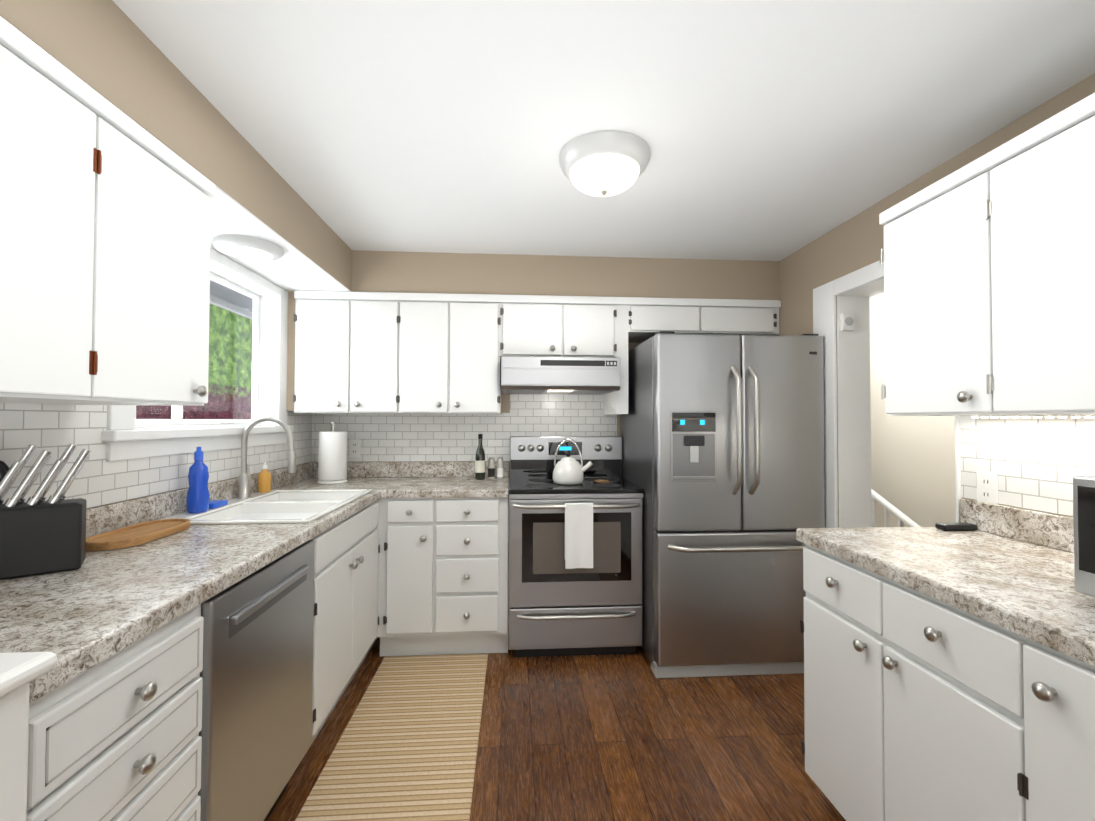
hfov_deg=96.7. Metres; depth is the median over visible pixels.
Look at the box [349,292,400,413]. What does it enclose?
upper cabinet
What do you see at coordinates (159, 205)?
upper cabinet
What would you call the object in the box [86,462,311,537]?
backsplash
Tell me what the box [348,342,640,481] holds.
wall
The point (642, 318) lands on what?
upper cabinet
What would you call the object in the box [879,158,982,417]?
upper cabinet
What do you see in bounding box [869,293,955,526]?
wall
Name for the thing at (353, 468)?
backsplash
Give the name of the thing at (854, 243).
wall
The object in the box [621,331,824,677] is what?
fridge
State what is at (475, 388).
upper cabinet
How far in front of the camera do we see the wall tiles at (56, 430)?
1.54 m
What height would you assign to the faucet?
0.382 m
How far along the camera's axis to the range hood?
2.75 m
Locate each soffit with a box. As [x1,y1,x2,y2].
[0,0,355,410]
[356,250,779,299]
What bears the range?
on the floor
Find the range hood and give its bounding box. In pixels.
[501,356,619,394]
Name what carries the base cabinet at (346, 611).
on the floor
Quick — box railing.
[871,489,920,526]
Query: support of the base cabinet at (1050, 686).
on the floor
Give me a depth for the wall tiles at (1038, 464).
1.53 m
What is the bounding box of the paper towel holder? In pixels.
[318,421,347,483]
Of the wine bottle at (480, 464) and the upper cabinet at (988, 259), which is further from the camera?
the wine bottle at (480, 464)
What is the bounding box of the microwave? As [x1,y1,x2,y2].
[1073,475,1094,596]
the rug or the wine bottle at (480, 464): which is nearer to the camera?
the rug
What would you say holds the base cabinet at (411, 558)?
on the floor
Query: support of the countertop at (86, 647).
on the base cabinet at (115, 738)
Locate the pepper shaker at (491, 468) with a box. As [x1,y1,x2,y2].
[488,457,494,478]
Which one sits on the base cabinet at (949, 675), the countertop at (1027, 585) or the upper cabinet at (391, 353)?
the countertop at (1027, 585)
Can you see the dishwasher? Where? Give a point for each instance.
(256, 675)
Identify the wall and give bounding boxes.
[86,462,308,508]
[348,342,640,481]
[778,73,1094,527]
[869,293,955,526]
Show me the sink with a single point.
(279, 505)
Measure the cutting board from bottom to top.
0.024 m
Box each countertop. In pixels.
[0,476,403,652]
[29,476,507,695]
[796,527,1094,657]
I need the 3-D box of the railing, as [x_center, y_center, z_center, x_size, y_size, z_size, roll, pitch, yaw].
[2.210,0.895,3.205,0.080,1.097,0.990,0,-1,-4]
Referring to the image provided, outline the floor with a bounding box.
[267,630,845,820]
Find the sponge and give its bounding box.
[209,500,227,508]
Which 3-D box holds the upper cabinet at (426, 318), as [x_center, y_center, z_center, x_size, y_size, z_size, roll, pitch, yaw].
[-0.732,-0.329,3.031,0.289,0.698,0.416,0,-1,-4]
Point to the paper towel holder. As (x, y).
(332, 460)
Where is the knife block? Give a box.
[0,443,90,579]
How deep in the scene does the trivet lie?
2.91 m
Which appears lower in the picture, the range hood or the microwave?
the microwave
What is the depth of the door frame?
2.46 m
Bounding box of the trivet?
[594,479,608,482]
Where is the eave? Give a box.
[210,280,252,319]
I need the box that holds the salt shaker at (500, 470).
[497,457,503,478]
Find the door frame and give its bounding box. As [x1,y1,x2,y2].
[813,260,961,527]
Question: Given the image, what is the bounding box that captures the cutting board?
[86,518,189,550]
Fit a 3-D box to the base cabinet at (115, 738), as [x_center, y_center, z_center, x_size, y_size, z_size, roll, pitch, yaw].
[-1.085,0.874,0.897,0.606,0.880,0.442,0,-1,-4]
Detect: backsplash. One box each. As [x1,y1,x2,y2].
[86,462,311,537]
[312,461,507,475]
[960,498,1073,553]
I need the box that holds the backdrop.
[136,304,252,418]
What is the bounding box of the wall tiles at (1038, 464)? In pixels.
[960,415,1094,516]
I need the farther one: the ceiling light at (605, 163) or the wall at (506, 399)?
the wall at (506, 399)
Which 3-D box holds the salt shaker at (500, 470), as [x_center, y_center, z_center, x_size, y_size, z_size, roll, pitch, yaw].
[-0.305,0.369,3.129,0.045,0.136,0.045,0,-1,-4]
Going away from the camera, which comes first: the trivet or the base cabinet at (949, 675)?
the base cabinet at (949, 675)
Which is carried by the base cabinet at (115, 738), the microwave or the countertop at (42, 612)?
the countertop at (42, 612)
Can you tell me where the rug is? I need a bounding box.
[295,654,487,820]
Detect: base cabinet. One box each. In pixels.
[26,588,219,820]
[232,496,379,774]
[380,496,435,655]
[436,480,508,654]
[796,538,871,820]
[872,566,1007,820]
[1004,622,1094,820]
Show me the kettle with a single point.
(568, 470)
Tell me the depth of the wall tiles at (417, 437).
3.24 m
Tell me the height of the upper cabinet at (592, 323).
0.358 m
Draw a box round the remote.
[935,523,977,530]
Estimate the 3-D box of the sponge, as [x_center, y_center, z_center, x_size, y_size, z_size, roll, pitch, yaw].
[-1.389,0.390,2.022,0.065,0.022,0.100,0,-1,-4]
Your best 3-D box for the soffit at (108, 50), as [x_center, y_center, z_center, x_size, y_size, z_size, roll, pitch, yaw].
[-1.173,-0.506,0.560,0.380,0.933,5.300,0,-1,-4]
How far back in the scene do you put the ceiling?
1.50 m
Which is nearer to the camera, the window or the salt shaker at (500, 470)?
the window
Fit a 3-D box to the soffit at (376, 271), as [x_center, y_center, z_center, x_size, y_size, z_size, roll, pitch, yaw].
[0.138,-0.799,3.110,2.560,0.244,0.400,0,-1,-4]
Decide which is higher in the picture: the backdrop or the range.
the backdrop
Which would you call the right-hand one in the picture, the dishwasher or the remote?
the remote
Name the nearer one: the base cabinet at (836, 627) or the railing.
the base cabinet at (836, 627)
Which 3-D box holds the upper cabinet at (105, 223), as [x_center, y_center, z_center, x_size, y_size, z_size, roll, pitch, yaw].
[-1.183,-0.368,0.858,0.396,0.682,0.412,0,-1,-4]
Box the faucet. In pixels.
[232,416,299,495]
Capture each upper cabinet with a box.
[0,16,111,404]
[104,104,215,405]
[293,291,352,413]
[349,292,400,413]
[401,293,452,413]
[449,294,501,413]
[501,295,564,356]
[565,296,620,358]
[621,297,704,342]
[705,299,780,335]
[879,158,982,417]
[979,93,1094,417]
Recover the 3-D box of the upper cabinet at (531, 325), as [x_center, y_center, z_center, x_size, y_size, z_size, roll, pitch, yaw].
[-0.107,-0.497,3.077,0.371,0.358,0.416,0,-1,-4]
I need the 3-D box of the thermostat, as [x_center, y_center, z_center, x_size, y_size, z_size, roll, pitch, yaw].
[1.508,-0.445,2.446,0.065,0.090,0.030,0,-1,-4]
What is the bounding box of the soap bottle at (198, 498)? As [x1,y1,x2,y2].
[186,447,209,512]
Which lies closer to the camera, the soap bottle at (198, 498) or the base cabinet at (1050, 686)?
the base cabinet at (1050, 686)
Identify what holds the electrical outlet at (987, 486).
attached to the wall tiles at (1038, 464)
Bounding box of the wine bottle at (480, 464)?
[475,434,484,479]
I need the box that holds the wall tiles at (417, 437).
[312,394,616,461]
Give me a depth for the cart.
0.68 m
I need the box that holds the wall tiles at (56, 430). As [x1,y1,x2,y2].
[0,403,311,507]
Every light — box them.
[212,234,283,261]
[559,130,649,196]
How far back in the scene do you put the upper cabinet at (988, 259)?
1.19 m
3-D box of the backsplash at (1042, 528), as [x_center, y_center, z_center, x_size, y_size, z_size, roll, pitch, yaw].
[1.573,0.346,0.619,0.020,0.100,2.276,0,-1,-4]
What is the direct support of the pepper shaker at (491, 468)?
on the countertop at (86, 647)
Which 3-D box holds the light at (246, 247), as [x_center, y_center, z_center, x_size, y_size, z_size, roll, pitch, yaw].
[-1.270,-0.681,2.070,0.260,0.039,0.260,0,-1,-4]
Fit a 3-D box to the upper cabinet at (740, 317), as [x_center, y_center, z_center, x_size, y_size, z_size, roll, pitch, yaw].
[1.162,-0.569,3.165,0.502,0.203,0.416,0,-1,-4]
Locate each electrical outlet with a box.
[349,439,359,456]
[976,470,997,503]
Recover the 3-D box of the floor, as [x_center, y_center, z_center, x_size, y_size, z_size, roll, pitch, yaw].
[0.680,1.357,1.353,5.000,0.060,7.300,0,-1,-4]
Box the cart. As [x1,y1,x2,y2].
[0,652,56,820]
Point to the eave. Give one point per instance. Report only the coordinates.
(244, 303)
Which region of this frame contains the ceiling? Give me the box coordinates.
[112,0,1094,297]
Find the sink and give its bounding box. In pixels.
[148,488,375,523]
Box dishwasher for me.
[198,540,313,820]
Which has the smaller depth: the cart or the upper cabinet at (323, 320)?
the cart
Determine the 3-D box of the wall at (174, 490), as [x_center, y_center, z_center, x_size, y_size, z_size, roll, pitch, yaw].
[-1.427,0.166,0.530,0.125,2.280,5.640,0,-1,-4]
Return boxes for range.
[508,436,643,656]
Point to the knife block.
(39, 535)
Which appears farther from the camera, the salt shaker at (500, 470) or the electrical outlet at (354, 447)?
the electrical outlet at (354, 447)
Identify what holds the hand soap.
on the countertop at (42, 612)
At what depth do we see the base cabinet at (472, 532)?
2.63 m
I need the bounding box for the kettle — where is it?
[553,438,592,484]
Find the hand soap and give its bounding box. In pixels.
[258,460,271,492]
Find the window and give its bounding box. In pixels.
[101,248,293,460]
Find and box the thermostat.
[840,313,853,330]

